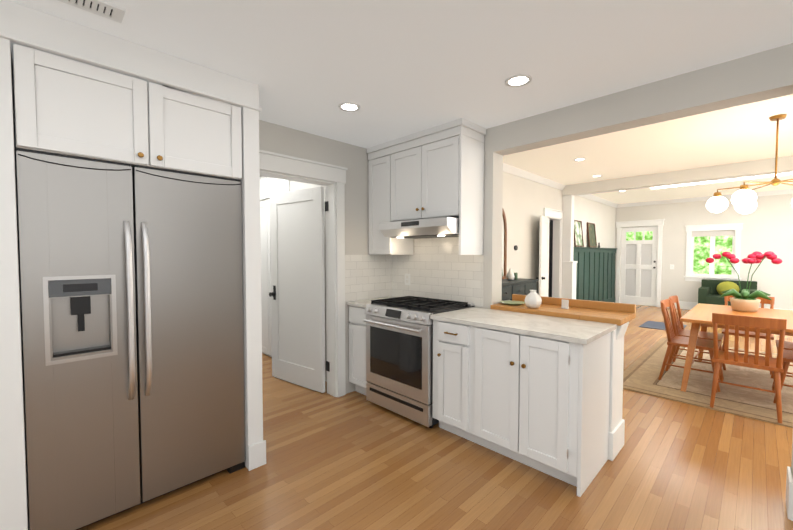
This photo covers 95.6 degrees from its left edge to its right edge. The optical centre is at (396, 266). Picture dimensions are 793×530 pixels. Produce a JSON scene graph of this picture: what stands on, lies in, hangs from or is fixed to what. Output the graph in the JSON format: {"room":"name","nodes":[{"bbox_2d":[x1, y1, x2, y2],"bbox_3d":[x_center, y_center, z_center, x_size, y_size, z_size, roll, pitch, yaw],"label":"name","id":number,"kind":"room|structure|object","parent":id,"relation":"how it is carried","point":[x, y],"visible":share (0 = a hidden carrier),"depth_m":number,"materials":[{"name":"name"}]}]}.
{"room":"kitchen","nodes":[
{"label":"kitchen","id":0,"kind":"room"},
{"bbox_2d":[260,176,326,381],"bbox_3d":[-1.909,-0.250,4.940,0.100,2.800,3.990,-2,3,-45],"label":"wall","id":1,"kind":"structure","parent":0,"point":[295,185],"depth_m":3.71,"materials":[{"name":"paint"}]},
{"bbox_2d":[260,176,289,355],"bbox_3d":[-2.032,-0.026,4.967,0.048,2.294,2.210,-2,3,-45],"label":"closet doors","id":2,"kind":"structure","parent":1,"relation":"in","point":[269,186],"depth_m":4.60,"materials":[{"name":"white wood"}]},
{"bbox_2d":[9,0,792,148],"bbox_3d":[-0.164,-1.087,0.215,5.460,0.100,4.890,-2,3,-45],"label":"ceiling","id":3,"kind":"structure","parent":0,"point":[394,69],"depth_m":1.79,"materials":[{"name":"paint"}]},
{"bbox_2d":[58,0,124,22],"bbox_3d":[-1.284,-1.074,1.443,0.300,0.009,0.110,-2,3,-45],"label":"ceiling vent","id":4,"kind":"object","parent":3,"relation":"in","point":[107,10],"visible":1,"depth_m":1.49,"materials":[{"name":"white plastic"}]},
{"bbox_2d":[338,102,359,111],"bbox_3d":[-0.330,-1.113,2.510,0.154,0.006,0.154,-2,3,-45],"label":"recessed light","id":5,"kind":"object","parent":3,"relation":"in","point":[349,107],"visible":1,"depth_m":2.50,"materials":[{"name":"white"}]},
{"bbox_2d":[505,74,531,87],"bbox_3d":[0.723,-1.100,2.133,0.154,0.006,0.154,-2,3,-45],"label":"recessed light","id":6,"kind":"object","parent":3,"relation":"in","point":[519,80],"visible":1,"depth_m":2.13,"materials":[{"name":"white"}]},
{"bbox_2d":[78,305,792,529],"bbox_3d":[1.346,1.190,4.693,14.000,0.060,9.200,-2,3,-45],"label":"floor","id":7,"kind":"structure","parent":0,"point":[354,460],"depth_m":2.11,"materials":[{"name":"brown wood"}]},
{"bbox_2d":[16,149,244,529],"bbox_3d":[-1.490,0.367,2.091,0.930,1.765,0.792,-2,3,-45],"label":"fridge","id":8,"kind":"object","parent":7,"relation":"on","point":[132,310],"visible":1,"depth_m":1.77,"materials":[{"name":"grey metal"}]},
{"bbox_2d":[0,0,265,529],"bbox_3d":[-1.423,0.077,2.018,1.147,2.348,0.565,-2,3,-45],"label":"cabinet surround","id":9,"kind":"object","parent":7,"relation":"on","point":[187,116],"visible":0.94,"depth_m":1.68,"materials":[{"name":"white wood"}]},
{"bbox_2d":[347,297,394,394],"bbox_3d":[-0.157,0.763,3.490,0.593,0.875,0.290,-2,3,-45],"label":"base cabinet","id":10,"kind":"object","parent":7,"relation":"on","point":[357,348],"visible":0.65,"depth_m":3.31,"materials":[{"name":"white wood"}]},
{"bbox_2d":[363,296,473,427],"bbox_3d":[0.174,0.757,3.098,0.665,0.915,0.720,-2,3,-45],"label":"range","id":11,"kind":"object","parent":7,"relation":"on","point":[399,354],"visible":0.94,"depth_m":2.87,"materials":[{"name":"grey metal"}]},
{"bbox_2d":[502,278,538,300],"bbox_3d":[1.539,0.671,5.063,1.220,0.950,0.432,-2,3,-45],"label":"console table","id":12,"kind":"object","parent":7,"relation":"on","point":[521,286],"visible":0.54,"depth_m":4.91,"materials":[{"name":"grey wood"}]},
{"bbox_2d":[502,208,506,278],"bbox_3d":[1.392,-0.368,5.161,0.720,1.118,0.035,-2,3,-45],"label":"arched mirror","id":13,"kind":"object","parent":12,"relation":"on","point":[504,244],"visible":0.27,"depth_m":5.37,"materials":[{"name":"brown wood"}]},
{"bbox_2d":[506,268,514,279],"bbox_3d":[1.630,0.107,5.136,0.116,0.170,0.116,-2,3,-45],"label":"vase","id":14,"kind":"object","parent":12,"relation":"on","point":[510,275],"visible":0.98,"depth_m":5.10,"materials":[{"name":"white ceramic"}]},
{"bbox_2d":[430,307,616,496],"bbox_3d":[0.825,0.798,2.480,0.623,0.875,1.065,-2,3,-45],"label":"base cabinet","id":15,"kind":"object","parent":7,"relation":"on","point":[530,390],"visible":1,"depth_m":2.19,"materials":[{"name":"white wood"}]},
{"bbox_2d":[639,321,686,329],"bbox_3d":[4.887,1.089,6.589,0.800,0.010,0.600,-2,3,-45],"label":"entry rug","id":16,"kind":"object","parent":7,"relation":"on","point":[655,325],"visible":0.71,"depth_m":6.61,"materials":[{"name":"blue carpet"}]},
{"bbox_2d":[623,338,792,427],"bbox_3d":[4.019,1.187,3.740,2.850,0.012,2.480,-2,3,-45],"label":"dining rug","id":17,"kind":"object","parent":7,"relation":"on","point":[641,374],"visible":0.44,"depth_m":3.58,"materials":[{"name":"beige carpet"}]},
{"bbox_2d":[658,299,722,391],"bbox_3d":[3.043,0.775,3.722,0.436,0.810,0.505,-2,3,-45],"label":"dining chair","id":18,"kind":"object","parent":17,"relation":"on","point":[674,339],"visible":0.79,"depth_m":3.71,"materials":[{"name":"brown wood"}]},
{"bbox_2d":[668,295,725,378],"bbox_3d":[3.391,0.763,4.068,0.436,0.810,0.505,-2,3,-45],"label":"dining chair","id":19,"kind":"object","parent":17,"relation":"on","point":[681,330],"visible":0.65,"depth_m":4.07,"materials":[{"name":"brown wood"}]},
{"bbox_2d":[680,303,792,391],"bbox_3d":[3.542,0.834,3.620,1.480,0.700,0.920,-2,3,-45],"label":"dining table","id":20,"kind":"object","parent":17,"relation":"on","point":[698,315],"visible":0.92,"depth_m":3.50,"materials":[{"name":"brown wood"}]},
{"bbox_2d":[705,251,782,311],"bbox_3d":[3.731,0.154,3.900,0.518,0.638,0.608,-2,3,-45],"label":"orchid plant","id":21,"kind":"object","parent":20,"relation":"on","point":[744,300],"visible":1,"depth_m":3.79,"materials":[{"name":"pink plant"}]},
{"bbox_2d":[710,313,786,422],"bbox_3d":[2.992,0.798,3.072,0.505,0.810,0.436,-2,3,-45],"label":"dining chair","id":22,"kind":"object","parent":17,"relation":"on","point":[756,361],"visible":1,"depth_m":2.93,"materials":[{"name":"brown wood"}]},
{"bbox_2d":[722,295,774,374],"bbox_3d":[4.092,0.759,4.193,0.505,0.810,0.436,-2,3,-45],"label":"dining chair","id":23,"kind":"object","parent":17,"relation":"on","point":[763,301],"visible":0.29,"depth_m":4.17,"materials":[{"name":"brown wood"}]},
{"bbox_2d":[771,340,792,387],"bbox_3d":[3.990,0.784,3.464,0.436,0.810,0.505,-2,3,-45],"label":"dining chair","id":24,"kind":"object","parent":17,"relation":"on","point":[788,345],"visible":0.19,"depth_m":3.56,"materials":[{"name":"brown wood"}]},
{"bbox_2d":[772,349,792,402],"bbox_3d":[3.643,0.796,3.119,0.436,0.810,0.505,-2,3,-45],"label":"dining chair","id":25,"kind":"object","parent":17,"relation":"on","point":[787,357],"visible":0.46,"depth_m":3.13,"materials":[{"name":"brown wood"}]},
{"bbox_2d":[698,279,756,305],"bbox_3d":[7.129,0.684,7.746,0.830,0.740,0.900,-2,3,-45],"label":"armchair","id":26,"kind":"object","parent":7,"relation":"on","point":[710,291],"visible":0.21,"depth_m":7.75,"materials":[{"name":"green fabric"}]},
{"bbox_2d":[259,120,615,393],"bbox_3d":[1.145,-0.245,4.811,13.830,2.800,0.840,-2,3,-45],"label":"wall","id":27,"kind":"structure","parent":0,"point":[526,202],"depth_m":5.41,"materials":[{"name":"paint"}]},
{"bbox_2d":[269,186,324,392],"bbox_3d":[-1.025,0.217,3.593,0.202,1.943,0.796,-2,3,-45],"label":"kitchen door","id":28,"kind":"structure","parent":27,"relation":"in","point":[297,294],"depth_m":3.57,"materials":[{"name":"white wood"}]},
{"bbox_2d":[259,150,347,396],"bbox_3d":[-0.886,0.158,3.050,1.038,2.115,0.194,-2,3,-45],"label":"door frame","id":29,"kind":"structure","parent":27,"relation":"attached to","point":[331,178],"depth_m":3.29,"materials":[{"name":"white wood"}]},
{"bbox_2d":[503,163,565,189],"bbox_3d":[1.695,-1.472,5.421,4.350,0.090,0.070,-2,3,-45],"label":"crown molding","id":30,"kind":"structure","parent":27,"relation":"attached to","point":[510,169],"depth_m":5.94,"materials":[{"name":"white wood"}]},
{"bbox_2d":[536,215,549,296],"bbox_3d":[2.571,0.121,6.213,0.652,1.955,0.211,-2,3,-45],"label":"room door","id":31,"kind":"structure","parent":27,"relation":"in","point":[543,277],"depth_m":6.14,"materials":[{"name":"white wood"}]},
{"bbox_2d":[543,208,562,297],"bbox_3d":[2.878,0.012,6.772,0.841,2.150,0.175,-2,3,-45],"label":"door frame","id":32,"kind":"structure","parent":27,"relation":"attached to","point":[556,216],"depth_m":7.01,"materials":[{"name":"white wood"}]},
{"bbox_2d":[573,247,617,302],"bbox_3d":[4.643,0.294,8.419,3.530,1.478,0.068,-2,3,-45],"label":"wainscot","id":33,"kind":"structure","parent":27,"relation":"attached to","point":[595,275],"depth_m":8.46,"materials":[{"name":"teal wood"}]},
{"bbox_2d":[574,220,583,246],"bbox_3d":[3.817,-0.694,7.548,0.500,0.553,0.076,-2,3,-45],"label":"picture frame","id":34,"kind":"object","parent":33,"relation":"on","point":[578,237],"visible":0.79,"depth_m":7.56,"materials":[{"name":"brown"}]},
{"bbox_2d":[587,222,596,246],"bbox_3d":[4.449,-0.716,8.175,0.500,0.553,0.076,-2,3,-45],"label":"picture frame","id":35,"kind":"object","parent":33,"relation":"on","point":[591,230],"visible":0.98,"depth_m":8.17,"materials":[{"name":"brown"}]},
{"bbox_2d":[578,194,617,207],"bbox_3d":[4.614,-1.573,8.320,3.440,0.090,0.070,-2,3,-45],"label":"crown molding","id":36,"kind":"structure","parent":27,"relation":"attached to","point":[589,196],"depth_m":8.51,"materials":[{"name":"white wood"}]},
{"bbox_2d":[548,220,552,296],"bbox_3d":[2.415,-0.372,8.460,0.100,2.800,2.890,-2,3,-45],"label":"wall","id":37,"kind":"structure","parent":0,"point":[550,254],"depth_m":7.55,"materials":[{"name":"grey paint"}]},
{"bbox_2d":[474,43,792,475],"bbox_3d":[1.737,-0.151,2.095,0.160,2.800,4.910,-2,3,-45],"label":"wall","id":38,"kind":"structure","parent":0,"point":[761,76],"depth_m":2.27,"materials":[{"name":"paint"}]},
{"bbox_2d":[345,237,483,306],"bbox_3d":[0.119,-0.036,3.175,0.620,0.745,1.103,-2,3,-45],"label":"tile backsplash","id":39,"kind":"structure","parent":38,"relation":"attached to","point":[439,268],"depth_m":3.42,"materials":[{"name":"white tile"}]},
{"bbox_2d":[405,274,409,284],"bbox_3d":[0.110,0.129,3.618,0.008,0.115,0.070,-2,3,-45],"label":"outlet","id":40,"kind":"object","parent":39,"relation":"attached to","point":[407,279],"visible":1,"depth_m":3.61,"materials":[{"name":"white plastic"}]},
{"bbox_2d":[367,118,485,254],"bbox_3d":[0.221,-0.623,3.236,0.351,1.033,1.116,-2,3,-45],"label":"upper cabinet","id":41,"kind":"object","parent":38,"relation":"attached to","point":[436,171],"visible":0.98,"depth_m":2.97,"materials":[{"name":"white wood"}]},
{"bbox_2d":[379,217,458,238],"bbox_3d":[0.273,-0.319,3.106,0.461,0.134,0.755,-2,3,-45],"label":"range hood","id":42,"kind":"object","parent":41,"relation":"attached to","point":[440,227],"visible":0.94,"depth_m":2.91,"materials":[{"name":"silver metal"}]},
{"bbox_2d":[608,322,628,460],"bbox_3d":[1.162,0.797,2.693,0.280,0.863,0.931,-2,3,-45],"label":"trim","id":43,"kind":"structure","parent":38,"relation":"attached to","point":[616,433],"depth_m":2.34,"materials":[{"name":"white wood"}]},
{"bbox_2d":[490,294,635,325],"bbox_3d":[1.236,0.311,2.748,0.402,0.099,0.929,-2,3,-45],"label":"bar","id":44,"kind":"object","parent":43,"relation":"on","point":[619,314],"visible":0.71,"depth_m":2.65,"materials":[{"name":"brown wood"}]},
{"bbox_2d":[500,300,524,304],"bbox_3d":[0.962,0.302,2.976,0.204,0.018,0.204,-2,3,-45],"label":"plate","id":45,"kind":"object","parent":44,"relation":"on","point":[509,302],"visible":0.96,"depth_m":3.01,"materials":[{"name":"green"}]},
{"bbox_2d":[525,290,541,307],"bbox_3d":[1.057,0.250,2.780,0.134,0.137,0.134,-2,3,-45],"label":"vase","id":46,"kind":"object","parent":44,"relation":"on","point":[533,299],"visible":1,"depth_m":2.74,"materials":[{"name":"white ceramic"}]},
{"bbox_2d":[561,299,568,308],"bbox_3d":[1.287,0.286,2.741,0.030,0.068,0.050,-2,3,-45],"label":"card holder","id":47,"kind":"object","parent":44,"relation":"on","point":[565,304],"visible":1,"depth_m":2.73,"materials":[{"name":"white ceramic"}]},
{"bbox_2d":[786,477,792,520],"bbox_3d":[2.623,1.190,1.126,0.021,0.193,1.888,-2,3,-45],"label":"baseboard","id":48,"kind":"structure","parent":38,"relation":"attached to","point":[789,493],"depth_m":1.79,"materials":[{"name":"white wood"}]},
{"bbox_2d":[787,466,792,477],"bbox_3d":[2.749,1.184,1.232,0.041,0.190,1.915,-2,3,-45],"label":"baseboard","id":49,"kind":"structure","parent":38,"relation":"attached to","point":[789,472],"depth_m":1.87,"materials":[{"name":"white wood"}]},
{"bbox_2d":[503,94,792,203],"bbox_3d":[4.713,-1.554,5.048,8.290,0.100,4.890,-2,3,-45],"label":"ceiling","id":50,"kind":"structure","parent":0,"point":[741,133],"depth_m":4.65,"materials":[{"name":"paint"}]},
{"bbox_2d":[649,172,792,189],"bbox_3d":[5.876,-1.531,6.000,0.960,0.011,2.860,-2,3,-45],"label":"skylight","id":51,"kind":"object","parent":50,"relation":"attached to","point":[728,180],"visible":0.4,"depth_m":6.47,"materials":[{"name":"white"}]},
{"bbox_2d":[706,114,792,213],"bbox_3d":[3.676,-1.003,3.478,0.903,0.892,1.016,-2,3,-45],"label":"chandelier","id":52,"kind":"object","parent":50,"relation":"hanging from","point":[743,199],"visible":1,"depth_m":3.47,"materials":[{"name":"gold metal"}]},
{"bbox_2d":[561,156,792,298],"bbox_3d":[4.972,-0.191,5.409,0.250,2.650,4.770,-2,3,-45],"label":"beam","id":53,"kind":"structure","parent":0,"point":[696,175],"depth_m":6.10,"materials":[{"name":"paint"}]},
{"bbox_2d":[615,194,792,309],"bbox_3d":[7.604,-0.356,8.020,0.140,2.800,4.770,-2,3,-45],"label":"wall","id":54,"kind":"structure","parent":0,"point":[767,222],"depth_m":7.91,"materials":[{"name":"paint"}]},
{"bbox_2d":[620,226,657,305],"bbox_3d":[6.270,-0.016,9.315,0.095,2.023,0.800,-2,3,-45],"label":"front door","id":55,"kind":"structure","parent":54,"relation":"in","point":[638,275],"depth_m":9.31,"materials":[{"name":"white wood"}]},
{"bbox_2d":[615,219,664,306],"bbox_3d":[6.239,-0.092,9.275,0.040,2.185,1.060,-2,3,-45],"label":"door frame","id":56,"kind":"structure","parent":54,"relation":"attached to","point":[659,223],"depth_m":9.14,"materials":[{"name":"white wood"}]},
{"bbox_2d":[618,189,792,207],"bbox_3d":[7.529,-1.558,7.904,0.070,0.090,4.770,-2,3,-45],"label":"crown molding","id":57,"kind":"structure","parent":54,"relation":"attached to","point":[787,191],"depth_m":8.47,"materials":[{"name":"white wood"}]},
{"bbox_2d":[684,223,742,281],"bbox_3d":[7.294,-0.308,8.298,0.190,1.325,1.000,-2,3,-45],"label":"living room window","id":58,"kind":"structure","parent":54,"relation":"in","point":[729,229],"depth_m":8.28,"materials":[{"name":"white wood"}]},
{"bbox_2d":[660,301,791,309],"bbox_3d":[7.903,0.967,7.656,0.018,0.180,3.713,-2,3,-45],"label":"baseboard","id":59,"kind":"structure","parent":54,"relation":"attached to","point":[687,305],"depth_m":8.58,"materials":[{"name":"white wood"}]},
{"label":"outside","id":60,"kind":"structure","parent":0,"visible":0},
{"bbox_2d":[693,236,732,274],"bbox_3d":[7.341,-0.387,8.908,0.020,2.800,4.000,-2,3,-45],"label":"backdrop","id":61,"kind":"structure","parent":60,"point":[702,253],"depth_m":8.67,"materials":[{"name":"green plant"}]}
]}

